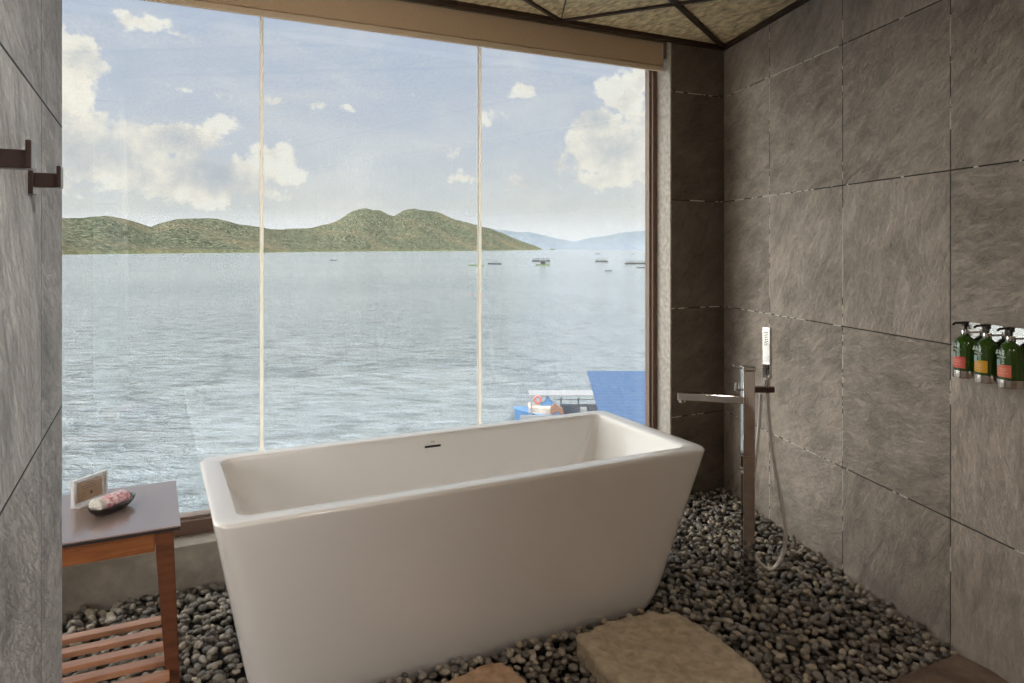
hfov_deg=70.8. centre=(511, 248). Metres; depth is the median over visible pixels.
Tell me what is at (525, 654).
pebble
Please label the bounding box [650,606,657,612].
pebble
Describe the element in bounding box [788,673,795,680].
pebble
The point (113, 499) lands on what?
soap
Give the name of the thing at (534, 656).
pebble
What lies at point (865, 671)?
pebble
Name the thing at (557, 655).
pebble
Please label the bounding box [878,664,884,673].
pebble
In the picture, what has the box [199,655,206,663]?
pebble
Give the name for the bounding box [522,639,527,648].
pebble
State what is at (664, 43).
trim
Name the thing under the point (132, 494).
soap dish
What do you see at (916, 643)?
pebble
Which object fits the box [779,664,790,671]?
pebble
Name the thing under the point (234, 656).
pebble
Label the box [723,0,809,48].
trim
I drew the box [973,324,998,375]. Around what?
pump bottle
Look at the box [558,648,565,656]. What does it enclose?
pebble
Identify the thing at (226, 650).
pebble
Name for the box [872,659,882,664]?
pebble
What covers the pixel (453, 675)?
pebble
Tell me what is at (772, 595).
pebble
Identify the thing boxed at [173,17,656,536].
window
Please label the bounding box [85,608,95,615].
pebble
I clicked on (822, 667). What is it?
pebble
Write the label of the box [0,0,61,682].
wall
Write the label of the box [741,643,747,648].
pebble
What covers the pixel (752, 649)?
pebble
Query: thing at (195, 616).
pebble
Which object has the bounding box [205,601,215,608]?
pebble
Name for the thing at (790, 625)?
pebble
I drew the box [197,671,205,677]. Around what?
pebble
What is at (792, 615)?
pebble
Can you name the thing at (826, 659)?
pebble
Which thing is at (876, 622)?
pebble
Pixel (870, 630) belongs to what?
pebble
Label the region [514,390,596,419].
moored boat
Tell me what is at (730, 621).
pebble
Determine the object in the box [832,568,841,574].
pebble
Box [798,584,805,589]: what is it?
pebble
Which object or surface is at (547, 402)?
tarpaulin
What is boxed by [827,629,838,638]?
pebble
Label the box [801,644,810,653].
pebble
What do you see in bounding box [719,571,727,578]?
pebble
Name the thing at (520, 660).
pebble
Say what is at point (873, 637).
pebble
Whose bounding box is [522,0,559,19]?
trim
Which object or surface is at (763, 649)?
pebble
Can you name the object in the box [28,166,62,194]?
robe hook
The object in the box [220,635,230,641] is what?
pebble
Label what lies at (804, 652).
pebble
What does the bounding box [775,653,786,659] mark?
pebble
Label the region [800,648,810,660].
pebble
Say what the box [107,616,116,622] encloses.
pebble
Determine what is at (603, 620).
pebble
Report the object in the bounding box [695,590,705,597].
pebble
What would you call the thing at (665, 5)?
trim
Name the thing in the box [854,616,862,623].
pebble
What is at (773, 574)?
pebble
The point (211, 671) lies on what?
pebble
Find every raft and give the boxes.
[532,258,549,261]
[536,260,549,265]
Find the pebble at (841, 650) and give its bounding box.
[839,648,846,655]
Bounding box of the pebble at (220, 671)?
[213,669,224,675]
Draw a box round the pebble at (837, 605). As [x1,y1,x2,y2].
[836,604,844,611]
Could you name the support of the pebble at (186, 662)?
on the pebble bed
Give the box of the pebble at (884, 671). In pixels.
[882,669,889,675]
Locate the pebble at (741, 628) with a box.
[738,625,745,632]
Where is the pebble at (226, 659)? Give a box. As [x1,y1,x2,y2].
[224,654,232,661]
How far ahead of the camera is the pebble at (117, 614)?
2.73 m
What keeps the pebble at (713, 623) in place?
on the pebble bed
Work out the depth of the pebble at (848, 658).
2.44 m
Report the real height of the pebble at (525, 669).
0.038 m
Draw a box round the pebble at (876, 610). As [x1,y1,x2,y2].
[872,607,879,613]
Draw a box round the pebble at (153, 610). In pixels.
[148,607,156,614]
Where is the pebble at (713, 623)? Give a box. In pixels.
[711,622,719,630]
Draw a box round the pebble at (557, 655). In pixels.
[552,652,560,658]
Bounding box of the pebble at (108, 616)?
[106,615,116,622]
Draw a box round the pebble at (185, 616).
[181,613,188,619]
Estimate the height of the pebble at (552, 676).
0.034 m
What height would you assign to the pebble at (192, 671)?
0.035 m
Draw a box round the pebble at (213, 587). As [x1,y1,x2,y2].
[208,583,218,591]
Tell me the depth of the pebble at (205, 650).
2.49 m
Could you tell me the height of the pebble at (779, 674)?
0.030 m
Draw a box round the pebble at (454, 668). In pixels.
[451,665,458,672]
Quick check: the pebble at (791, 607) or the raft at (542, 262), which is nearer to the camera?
the pebble at (791, 607)
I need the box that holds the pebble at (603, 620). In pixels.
[600,617,607,623]
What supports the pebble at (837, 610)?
on the pebble bed
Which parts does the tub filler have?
spout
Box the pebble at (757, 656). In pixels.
[753,653,761,662]
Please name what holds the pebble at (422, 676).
on the pebble bed
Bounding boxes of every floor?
[67,501,920,682]
[886,654,1008,682]
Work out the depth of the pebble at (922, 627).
2.63 m
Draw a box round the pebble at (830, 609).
[824,607,833,613]
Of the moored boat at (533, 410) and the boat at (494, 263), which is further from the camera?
the boat at (494, 263)
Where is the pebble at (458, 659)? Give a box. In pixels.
[455,656,461,664]
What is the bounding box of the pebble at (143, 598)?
[140,595,148,601]
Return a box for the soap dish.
[87,492,135,515]
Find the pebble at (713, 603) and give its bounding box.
[707,600,716,607]
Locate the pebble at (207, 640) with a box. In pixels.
[204,637,213,644]
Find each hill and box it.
[62,208,540,254]
[486,227,573,248]
[560,231,644,249]
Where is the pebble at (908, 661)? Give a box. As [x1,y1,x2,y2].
[903,658,912,665]
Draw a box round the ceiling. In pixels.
[455,0,795,43]
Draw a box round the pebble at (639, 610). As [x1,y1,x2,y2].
[637,608,643,613]
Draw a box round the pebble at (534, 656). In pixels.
[529,653,536,661]
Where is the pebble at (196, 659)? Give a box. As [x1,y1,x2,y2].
[191,656,199,662]
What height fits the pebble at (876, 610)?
0.045 m
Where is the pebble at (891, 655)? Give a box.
[888,651,897,659]
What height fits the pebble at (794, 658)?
0.034 m
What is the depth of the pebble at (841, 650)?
2.48 m
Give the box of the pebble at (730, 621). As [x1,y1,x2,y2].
[724,618,733,624]
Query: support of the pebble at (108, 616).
on the pebble bed
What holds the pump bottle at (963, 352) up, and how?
on the bracket at (976, 333)
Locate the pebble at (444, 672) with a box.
[439,669,450,675]
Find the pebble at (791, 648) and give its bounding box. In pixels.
[786,645,795,650]
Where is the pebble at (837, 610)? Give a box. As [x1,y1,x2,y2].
[833,606,841,614]
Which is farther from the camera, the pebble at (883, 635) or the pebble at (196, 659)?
the pebble at (883, 635)
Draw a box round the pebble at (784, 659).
[781,657,788,662]
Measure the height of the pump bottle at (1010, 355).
0.180 m
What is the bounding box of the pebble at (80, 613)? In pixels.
[75,611,82,616]
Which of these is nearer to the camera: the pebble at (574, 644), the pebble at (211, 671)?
the pebble at (211, 671)
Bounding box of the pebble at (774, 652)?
[771,650,779,655]
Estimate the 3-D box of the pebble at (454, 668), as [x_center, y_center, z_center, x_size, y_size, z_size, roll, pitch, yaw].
[-0.187,1.382,2.368,0.032,0.033,0.038,0,0,-7]
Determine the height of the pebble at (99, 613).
0.031 m
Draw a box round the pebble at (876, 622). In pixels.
[873,620,882,626]
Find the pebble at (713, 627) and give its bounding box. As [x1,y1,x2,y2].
[708,625,717,630]
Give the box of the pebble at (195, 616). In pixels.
[193,615,201,621]
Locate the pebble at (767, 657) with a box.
[762,653,772,663]
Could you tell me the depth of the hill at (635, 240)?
8883.94 m
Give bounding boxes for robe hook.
[0,139,34,170]
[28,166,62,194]
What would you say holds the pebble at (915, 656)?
on the pebble bed
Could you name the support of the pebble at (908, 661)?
on the pebble bed
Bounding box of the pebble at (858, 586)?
[855,584,862,590]
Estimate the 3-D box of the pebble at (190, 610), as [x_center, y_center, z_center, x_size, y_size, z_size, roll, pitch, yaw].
[-1.224,1.376,2.733,0.025,0.026,0.037,0,0,29]
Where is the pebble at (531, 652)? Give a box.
[528,650,535,655]
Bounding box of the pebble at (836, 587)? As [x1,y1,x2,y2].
[830,585,840,590]
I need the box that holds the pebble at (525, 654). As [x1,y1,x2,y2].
[520,651,529,658]
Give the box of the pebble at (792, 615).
[788,612,795,619]
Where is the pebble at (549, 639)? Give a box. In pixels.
[544,637,552,642]
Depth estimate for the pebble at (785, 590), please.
2.93 m
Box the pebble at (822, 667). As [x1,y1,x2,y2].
[817,664,828,671]
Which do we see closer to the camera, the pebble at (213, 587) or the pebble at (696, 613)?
the pebble at (696, 613)
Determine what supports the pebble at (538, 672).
on the pebble bed
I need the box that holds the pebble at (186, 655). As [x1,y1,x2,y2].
[181,653,188,661]
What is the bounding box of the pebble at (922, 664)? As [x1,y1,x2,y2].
[919,661,927,666]
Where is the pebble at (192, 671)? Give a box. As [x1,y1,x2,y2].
[187,668,198,676]
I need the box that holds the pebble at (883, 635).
[878,632,887,638]
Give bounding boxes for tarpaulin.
[541,393,553,405]
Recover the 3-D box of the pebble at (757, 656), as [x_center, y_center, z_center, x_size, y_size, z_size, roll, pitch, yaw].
[0.838,1.396,2.456,0.033,0.041,0.041,0,0,-15]
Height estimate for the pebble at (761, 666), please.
0.040 m
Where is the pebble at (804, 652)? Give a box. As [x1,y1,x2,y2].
[801,649,809,655]
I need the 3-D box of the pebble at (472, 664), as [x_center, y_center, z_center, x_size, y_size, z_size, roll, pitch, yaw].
[-0.131,1.392,2.413,0.043,0.038,0.031,0,0,-33]
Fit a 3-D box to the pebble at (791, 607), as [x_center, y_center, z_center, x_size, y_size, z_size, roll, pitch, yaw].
[1.087,1.397,2.797,0.048,0.039,0.034,0,0,0]
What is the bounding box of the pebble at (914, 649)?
[907,646,918,652]
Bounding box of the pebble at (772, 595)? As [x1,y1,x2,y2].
[765,593,774,597]
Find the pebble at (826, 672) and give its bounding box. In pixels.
[824,670,833,676]
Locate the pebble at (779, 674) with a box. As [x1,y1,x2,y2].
[776,673,784,680]
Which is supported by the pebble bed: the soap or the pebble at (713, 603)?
the pebble at (713, 603)
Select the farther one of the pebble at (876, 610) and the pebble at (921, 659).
the pebble at (876, 610)
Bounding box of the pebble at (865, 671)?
[860,665,871,676]
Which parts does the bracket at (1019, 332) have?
plate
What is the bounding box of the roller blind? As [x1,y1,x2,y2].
[142,0,662,71]
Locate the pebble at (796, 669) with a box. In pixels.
[794,667,801,674]
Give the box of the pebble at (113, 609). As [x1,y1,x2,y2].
[110,606,117,613]
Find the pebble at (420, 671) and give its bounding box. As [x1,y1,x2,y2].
[418,669,426,674]
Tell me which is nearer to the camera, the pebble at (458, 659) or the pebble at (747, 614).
the pebble at (458, 659)
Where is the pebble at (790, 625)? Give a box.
[786,622,794,629]
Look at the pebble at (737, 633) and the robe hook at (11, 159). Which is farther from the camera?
the pebble at (737, 633)
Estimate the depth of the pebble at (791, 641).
2.54 m
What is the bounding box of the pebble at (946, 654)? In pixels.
[941,652,950,658]
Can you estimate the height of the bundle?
0.457 m
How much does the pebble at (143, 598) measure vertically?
0.035 m
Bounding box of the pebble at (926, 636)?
[922,633,929,639]
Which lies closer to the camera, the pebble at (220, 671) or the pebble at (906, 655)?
the pebble at (220, 671)
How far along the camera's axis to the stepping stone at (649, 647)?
2.38 m
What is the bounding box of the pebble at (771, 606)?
[766,604,777,609]
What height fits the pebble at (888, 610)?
0.041 m
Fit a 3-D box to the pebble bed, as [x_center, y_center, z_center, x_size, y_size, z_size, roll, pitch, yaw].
[-0.001,1.404,2.645,3.605,0.099,1.708,0,0,-27]
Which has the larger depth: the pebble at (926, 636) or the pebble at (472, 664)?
the pebble at (926, 636)
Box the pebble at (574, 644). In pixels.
[570,641,576,649]
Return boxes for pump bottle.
[952,321,976,370]
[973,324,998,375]
[996,327,1023,380]
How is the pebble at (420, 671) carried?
on the pebble bed
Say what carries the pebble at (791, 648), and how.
on the pebble bed
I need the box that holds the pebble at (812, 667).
[805,664,817,670]
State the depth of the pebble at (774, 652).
2.47 m
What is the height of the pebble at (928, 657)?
0.044 m
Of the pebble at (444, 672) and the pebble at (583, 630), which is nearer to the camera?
the pebble at (444, 672)
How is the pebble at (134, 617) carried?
on the pebble bed
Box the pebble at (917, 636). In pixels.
[916,635,924,642]
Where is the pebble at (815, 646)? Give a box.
[811,642,819,649]
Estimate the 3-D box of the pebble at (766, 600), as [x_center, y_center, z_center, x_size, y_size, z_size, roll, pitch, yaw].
[1.006,1.392,2.846,0.025,0.029,0.041,0,0,42]
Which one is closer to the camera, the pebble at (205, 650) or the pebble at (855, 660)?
the pebble at (855, 660)
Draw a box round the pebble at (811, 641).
[808,639,817,644]
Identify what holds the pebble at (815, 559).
on the pebble bed
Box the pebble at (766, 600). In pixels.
[763,598,769,604]
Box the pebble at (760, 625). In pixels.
[758,622,766,630]
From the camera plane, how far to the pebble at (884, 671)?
2.35 m
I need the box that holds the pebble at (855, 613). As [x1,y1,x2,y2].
[852,610,862,616]
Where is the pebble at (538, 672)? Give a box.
[533,665,541,673]
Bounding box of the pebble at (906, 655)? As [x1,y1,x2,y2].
[903,652,912,658]
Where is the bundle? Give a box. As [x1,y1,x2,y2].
[550,403,563,413]
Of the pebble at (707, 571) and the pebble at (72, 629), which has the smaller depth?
the pebble at (72, 629)
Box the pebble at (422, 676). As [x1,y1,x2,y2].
[418,673,426,679]
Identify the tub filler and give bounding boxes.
[677,364,774,615]
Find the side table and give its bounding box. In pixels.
[62,480,180,682]
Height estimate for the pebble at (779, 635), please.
0.028 m
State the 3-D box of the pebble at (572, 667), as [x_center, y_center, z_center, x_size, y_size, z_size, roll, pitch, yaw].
[0.205,1.395,2.400,0.038,0.030,0.035,0,0,35]
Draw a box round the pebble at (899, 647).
[896,644,904,655]
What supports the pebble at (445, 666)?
on the pebble bed
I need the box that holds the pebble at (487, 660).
[485,658,492,663]
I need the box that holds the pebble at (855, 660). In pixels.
[852,658,859,662]
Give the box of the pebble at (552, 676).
[549,673,555,679]
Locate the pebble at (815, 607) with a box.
[809,601,818,610]
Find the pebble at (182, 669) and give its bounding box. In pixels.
[179,666,185,672]
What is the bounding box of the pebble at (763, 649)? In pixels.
[759,646,770,654]
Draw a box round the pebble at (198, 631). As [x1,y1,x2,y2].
[192,628,203,635]
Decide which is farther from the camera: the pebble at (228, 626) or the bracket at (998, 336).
the pebble at (228, 626)
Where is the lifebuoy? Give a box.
[534,395,541,403]
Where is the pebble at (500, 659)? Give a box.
[497,655,508,662]
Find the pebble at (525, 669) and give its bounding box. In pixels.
[523,666,529,673]
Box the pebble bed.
[62,487,950,682]
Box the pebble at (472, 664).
[468,660,477,668]
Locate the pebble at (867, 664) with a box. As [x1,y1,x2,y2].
[865,661,872,667]
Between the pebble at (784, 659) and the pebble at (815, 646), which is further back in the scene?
the pebble at (815, 646)
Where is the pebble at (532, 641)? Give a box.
[529,638,537,644]
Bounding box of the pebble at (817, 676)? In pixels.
[812,671,824,682]
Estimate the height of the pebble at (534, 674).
0.034 m
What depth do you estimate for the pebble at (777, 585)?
2.97 m
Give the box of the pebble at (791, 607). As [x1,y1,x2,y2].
[787,605,796,611]
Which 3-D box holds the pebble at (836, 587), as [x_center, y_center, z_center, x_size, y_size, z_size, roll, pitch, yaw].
[1.327,1.391,2.954,0.046,0.040,0.040,0,0,26]
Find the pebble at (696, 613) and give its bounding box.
[693,611,701,615]
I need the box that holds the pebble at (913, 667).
[911,665,918,671]
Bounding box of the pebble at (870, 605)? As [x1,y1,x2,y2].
[867,603,876,609]
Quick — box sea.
[62,249,644,513]
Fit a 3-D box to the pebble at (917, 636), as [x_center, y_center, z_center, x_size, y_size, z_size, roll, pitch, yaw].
[1.468,1.395,2.577,0.028,0.028,0.041,0,0,-42]
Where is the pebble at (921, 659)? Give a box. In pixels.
[918,657,925,662]
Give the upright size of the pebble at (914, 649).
0.026 m
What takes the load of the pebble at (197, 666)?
on the pebble bed
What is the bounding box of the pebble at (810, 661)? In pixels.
[808,660,817,665]
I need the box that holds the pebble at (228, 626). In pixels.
[223,625,232,632]
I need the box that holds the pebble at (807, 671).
[803,669,811,675]
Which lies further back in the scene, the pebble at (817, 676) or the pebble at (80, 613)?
the pebble at (80, 613)
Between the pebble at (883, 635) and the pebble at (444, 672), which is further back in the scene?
the pebble at (883, 635)
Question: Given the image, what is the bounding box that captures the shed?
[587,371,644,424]
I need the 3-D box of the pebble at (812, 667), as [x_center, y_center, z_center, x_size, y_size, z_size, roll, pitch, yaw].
[0.997,1.394,2.400,0.045,0.036,0.032,0,0,28]
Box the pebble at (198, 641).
[194,640,200,648]
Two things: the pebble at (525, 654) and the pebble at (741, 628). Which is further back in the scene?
the pebble at (741, 628)
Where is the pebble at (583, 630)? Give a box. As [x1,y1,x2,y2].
[581,628,589,632]
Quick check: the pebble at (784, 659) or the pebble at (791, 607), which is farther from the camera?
the pebble at (791, 607)
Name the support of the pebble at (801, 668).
on the pebble bed
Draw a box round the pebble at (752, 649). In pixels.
[748,646,758,653]
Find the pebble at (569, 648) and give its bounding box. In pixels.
[566,646,574,651]
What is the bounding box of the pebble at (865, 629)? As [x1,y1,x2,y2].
[859,625,867,631]
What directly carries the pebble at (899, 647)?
on the pebble bed
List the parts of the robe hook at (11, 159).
post, plate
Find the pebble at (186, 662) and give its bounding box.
[183,658,189,665]
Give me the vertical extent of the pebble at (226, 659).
0.038 m
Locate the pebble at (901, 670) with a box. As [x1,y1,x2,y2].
[897,668,908,674]
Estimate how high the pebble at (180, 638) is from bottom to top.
0.035 m
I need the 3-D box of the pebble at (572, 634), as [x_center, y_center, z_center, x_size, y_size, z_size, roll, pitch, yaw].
[0.222,1.400,2.607,0.054,0.042,0.043,0,0,27]
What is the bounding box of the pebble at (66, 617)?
[62,614,70,621]
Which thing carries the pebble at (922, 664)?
on the pebble bed
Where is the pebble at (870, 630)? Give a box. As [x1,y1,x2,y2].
[867,628,877,635]
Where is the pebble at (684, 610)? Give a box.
[682,608,690,614]
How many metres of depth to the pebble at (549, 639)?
2.55 m
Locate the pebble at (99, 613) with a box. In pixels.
[96,610,106,616]
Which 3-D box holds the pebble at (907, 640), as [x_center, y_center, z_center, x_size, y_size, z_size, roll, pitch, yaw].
[1.398,1.383,2.541,0.026,0.038,0.041,0,0,-17]
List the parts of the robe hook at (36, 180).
wall plate, post, plate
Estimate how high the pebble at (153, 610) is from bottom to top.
0.042 m
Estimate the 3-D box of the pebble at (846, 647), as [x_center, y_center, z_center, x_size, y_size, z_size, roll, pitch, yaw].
[1.167,1.394,2.509,0.025,0.036,0.037,0,0,-38]
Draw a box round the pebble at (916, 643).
[913,641,921,647]
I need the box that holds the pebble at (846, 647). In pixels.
[843,644,849,651]
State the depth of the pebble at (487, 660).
2.41 m
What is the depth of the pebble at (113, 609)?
2.75 m
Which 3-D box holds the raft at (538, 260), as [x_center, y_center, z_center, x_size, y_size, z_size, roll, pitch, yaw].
[17.145,6.469,425.664,10.346,2.041,5.690,0,0,0]
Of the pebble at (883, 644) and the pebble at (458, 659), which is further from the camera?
the pebble at (883, 644)
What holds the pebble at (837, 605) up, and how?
on the pebble bed
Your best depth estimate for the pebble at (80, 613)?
2.72 m
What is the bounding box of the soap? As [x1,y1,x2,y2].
[89,489,129,509]
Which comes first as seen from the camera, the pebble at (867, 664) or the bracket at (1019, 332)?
the bracket at (1019, 332)
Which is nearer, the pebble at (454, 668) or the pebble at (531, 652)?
the pebble at (454, 668)
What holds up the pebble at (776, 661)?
on the pebble bed
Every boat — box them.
[488,261,500,264]
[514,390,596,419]
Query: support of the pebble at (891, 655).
on the pebble bed
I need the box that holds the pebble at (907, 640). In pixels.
[904,636,911,645]
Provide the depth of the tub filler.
2.82 m
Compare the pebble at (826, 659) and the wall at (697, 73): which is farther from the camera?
the wall at (697, 73)
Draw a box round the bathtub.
[200,411,704,682]
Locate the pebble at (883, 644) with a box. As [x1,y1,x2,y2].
[879,642,889,647]
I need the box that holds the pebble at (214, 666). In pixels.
[211,662,217,670]
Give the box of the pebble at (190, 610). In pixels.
[185,608,193,614]
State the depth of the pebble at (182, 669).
2.37 m
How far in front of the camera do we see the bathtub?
2.49 m
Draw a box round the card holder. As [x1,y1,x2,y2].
[70,470,107,508]
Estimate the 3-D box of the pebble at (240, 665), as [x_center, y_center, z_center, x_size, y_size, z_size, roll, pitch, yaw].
[-0.907,1.385,2.387,0.041,0.031,0.029,0,0,-42]
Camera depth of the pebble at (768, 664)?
2.41 m
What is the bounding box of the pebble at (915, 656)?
[910,653,919,660]
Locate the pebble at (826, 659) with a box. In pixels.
[823,656,828,662]
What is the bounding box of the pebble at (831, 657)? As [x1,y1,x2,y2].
[828,655,836,660]
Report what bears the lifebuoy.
attached to the moored boat at (533, 410)
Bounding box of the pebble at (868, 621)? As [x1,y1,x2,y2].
[861,619,871,625]
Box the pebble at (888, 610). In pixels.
[885,608,896,614]
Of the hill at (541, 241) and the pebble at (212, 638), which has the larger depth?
the hill at (541, 241)
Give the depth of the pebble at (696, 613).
2.75 m
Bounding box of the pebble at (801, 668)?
[799,666,804,671]
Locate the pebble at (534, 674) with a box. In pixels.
[529,671,537,678]
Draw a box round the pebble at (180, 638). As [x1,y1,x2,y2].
[178,635,186,643]
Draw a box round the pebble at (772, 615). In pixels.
[766,612,775,618]
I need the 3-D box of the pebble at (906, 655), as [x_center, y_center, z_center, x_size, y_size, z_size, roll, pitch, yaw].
[1.345,1.384,2.447,0.038,0.036,0.033,0,0,-14]
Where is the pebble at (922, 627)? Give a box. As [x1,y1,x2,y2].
[918,623,926,630]
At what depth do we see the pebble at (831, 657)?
2.45 m
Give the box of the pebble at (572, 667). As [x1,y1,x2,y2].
[568,663,578,671]
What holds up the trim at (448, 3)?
attached to the wall at (697, 73)
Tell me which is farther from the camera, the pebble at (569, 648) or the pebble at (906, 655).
the pebble at (569, 648)
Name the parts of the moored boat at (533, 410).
handrail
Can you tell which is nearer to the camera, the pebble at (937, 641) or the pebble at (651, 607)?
the pebble at (937, 641)
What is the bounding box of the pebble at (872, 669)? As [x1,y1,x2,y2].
[869,666,878,673]
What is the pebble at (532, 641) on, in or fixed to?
on the pebble bed
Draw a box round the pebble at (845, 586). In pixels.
[841,585,849,590]
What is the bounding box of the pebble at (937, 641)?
[929,638,940,645]
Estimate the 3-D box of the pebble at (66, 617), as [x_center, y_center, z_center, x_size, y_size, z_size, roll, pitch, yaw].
[-1.681,1.389,2.713,0.039,0.040,0.042,0,0,-25]
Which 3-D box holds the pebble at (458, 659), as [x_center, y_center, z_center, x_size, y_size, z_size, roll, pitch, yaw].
[-0.179,1.385,2.421,0.027,0.027,0.036,0,0,27]
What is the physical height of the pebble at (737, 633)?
0.030 m
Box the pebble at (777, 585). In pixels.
[773,582,780,590]
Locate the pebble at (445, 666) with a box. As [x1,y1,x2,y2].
[442,663,449,668]
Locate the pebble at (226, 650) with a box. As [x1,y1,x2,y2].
[221,646,233,653]
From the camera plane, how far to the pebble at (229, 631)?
2.61 m
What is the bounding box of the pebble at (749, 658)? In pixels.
[748,657,756,660]
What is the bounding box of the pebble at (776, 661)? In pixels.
[773,657,783,664]
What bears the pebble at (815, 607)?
on the pebble bed
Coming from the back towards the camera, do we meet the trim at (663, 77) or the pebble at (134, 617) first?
the trim at (663, 77)
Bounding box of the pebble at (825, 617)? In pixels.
[821,613,828,623]
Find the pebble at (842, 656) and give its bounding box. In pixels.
[838,653,845,660]
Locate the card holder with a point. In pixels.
(90, 488)
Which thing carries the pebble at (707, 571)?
on the pebble bed
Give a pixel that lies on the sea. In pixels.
(161, 352)
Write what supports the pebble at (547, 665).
on the pebble bed
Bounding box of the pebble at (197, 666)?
[193,663,200,670]
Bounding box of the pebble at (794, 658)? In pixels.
[791,655,799,663]
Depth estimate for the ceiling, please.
3.59 m
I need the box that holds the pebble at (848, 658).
[845,656,851,662]
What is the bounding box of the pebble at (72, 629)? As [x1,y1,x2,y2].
[67,626,76,633]
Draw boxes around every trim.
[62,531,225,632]
[398,0,666,58]
[409,0,726,50]
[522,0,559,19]
[564,0,713,21]
[657,42,670,433]
[668,0,723,46]
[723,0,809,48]
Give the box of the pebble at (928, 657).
[923,652,933,663]
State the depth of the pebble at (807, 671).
2.37 m
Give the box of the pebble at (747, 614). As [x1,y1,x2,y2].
[743,612,751,621]
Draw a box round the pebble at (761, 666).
[758,663,769,672]
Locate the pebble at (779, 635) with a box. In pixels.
[777,634,784,640]
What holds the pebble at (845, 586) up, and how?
on the pebble bed
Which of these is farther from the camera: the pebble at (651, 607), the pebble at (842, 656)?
the pebble at (651, 607)
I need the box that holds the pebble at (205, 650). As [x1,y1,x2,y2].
[202,645,211,653]
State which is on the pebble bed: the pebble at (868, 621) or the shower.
the pebble at (868, 621)
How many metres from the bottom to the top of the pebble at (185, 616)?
0.035 m
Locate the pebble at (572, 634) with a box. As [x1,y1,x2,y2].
[568,631,577,640]
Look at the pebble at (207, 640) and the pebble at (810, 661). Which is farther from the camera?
the pebble at (207, 640)
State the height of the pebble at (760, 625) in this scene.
0.048 m
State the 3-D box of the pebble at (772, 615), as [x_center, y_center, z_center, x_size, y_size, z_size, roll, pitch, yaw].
[0.983,1.388,2.729,0.039,0.033,0.032,0,0,-2]
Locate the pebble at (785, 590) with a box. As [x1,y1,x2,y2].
[781,587,789,593]
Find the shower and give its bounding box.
[755,327,786,570]
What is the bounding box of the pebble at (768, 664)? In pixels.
[765,662,771,667]
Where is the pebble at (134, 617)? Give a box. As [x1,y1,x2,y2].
[131,615,137,620]
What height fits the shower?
0.960 m
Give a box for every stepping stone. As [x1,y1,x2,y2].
[443,663,525,682]
[576,611,765,682]
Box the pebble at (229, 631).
[225,628,233,636]
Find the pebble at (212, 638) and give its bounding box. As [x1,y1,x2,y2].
[207,635,214,643]
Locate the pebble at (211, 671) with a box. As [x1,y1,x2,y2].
[205,669,213,680]
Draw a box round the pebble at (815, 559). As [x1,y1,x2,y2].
[812,556,819,562]
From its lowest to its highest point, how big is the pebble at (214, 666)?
0.028 m
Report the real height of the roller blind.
0.160 m
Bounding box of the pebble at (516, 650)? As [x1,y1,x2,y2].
[514,647,521,654]
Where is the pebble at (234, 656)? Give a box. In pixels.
[228,654,236,663]
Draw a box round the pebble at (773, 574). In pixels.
[769,571,776,577]
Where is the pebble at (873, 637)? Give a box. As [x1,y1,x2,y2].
[869,634,877,640]
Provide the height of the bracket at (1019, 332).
0.181 m
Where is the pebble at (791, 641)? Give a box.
[785,637,799,647]
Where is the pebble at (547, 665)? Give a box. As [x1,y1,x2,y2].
[542,662,550,668]
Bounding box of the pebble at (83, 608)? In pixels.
[80,605,86,611]
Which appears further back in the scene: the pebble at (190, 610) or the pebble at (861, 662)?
the pebble at (190, 610)
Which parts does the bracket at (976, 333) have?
plate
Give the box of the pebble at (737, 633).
[731,630,742,637]
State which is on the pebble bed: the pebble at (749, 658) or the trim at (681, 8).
the pebble at (749, 658)
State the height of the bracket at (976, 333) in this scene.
0.181 m
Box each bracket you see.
[952,322,983,378]
[974,325,1005,383]
[996,328,1023,388]
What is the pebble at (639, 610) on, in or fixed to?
on the pebble bed
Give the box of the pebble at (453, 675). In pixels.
[451,672,458,678]
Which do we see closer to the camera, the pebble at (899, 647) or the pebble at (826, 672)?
the pebble at (826, 672)
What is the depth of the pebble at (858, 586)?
2.95 m
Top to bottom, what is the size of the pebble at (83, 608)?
0.030 m
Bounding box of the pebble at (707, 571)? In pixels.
[703,568,710,574]
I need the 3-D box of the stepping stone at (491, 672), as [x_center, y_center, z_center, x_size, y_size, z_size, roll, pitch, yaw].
[-0.093,1.400,2.078,0.422,0.119,0.498,0,0,-27]
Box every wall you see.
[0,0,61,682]
[671,43,723,505]
[724,0,1023,682]
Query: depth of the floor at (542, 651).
2.71 m
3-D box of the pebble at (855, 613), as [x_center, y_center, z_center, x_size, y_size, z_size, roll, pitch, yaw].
[1.320,1.396,2.750,0.035,0.035,0.043,0,0,-22]
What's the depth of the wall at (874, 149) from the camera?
2.85 m
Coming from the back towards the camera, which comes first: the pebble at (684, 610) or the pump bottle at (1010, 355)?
the pebble at (684, 610)
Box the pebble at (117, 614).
[115,608,123,616]
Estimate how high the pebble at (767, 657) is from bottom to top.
0.043 m
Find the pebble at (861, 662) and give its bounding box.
[858,657,865,664]
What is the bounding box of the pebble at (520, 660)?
[516,657,525,663]
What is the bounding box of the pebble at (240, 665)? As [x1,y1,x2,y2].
[233,663,243,669]
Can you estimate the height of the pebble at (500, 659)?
0.039 m
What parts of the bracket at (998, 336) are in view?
plate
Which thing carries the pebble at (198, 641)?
on the pebble bed
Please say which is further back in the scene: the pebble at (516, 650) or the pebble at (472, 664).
the pebble at (516, 650)

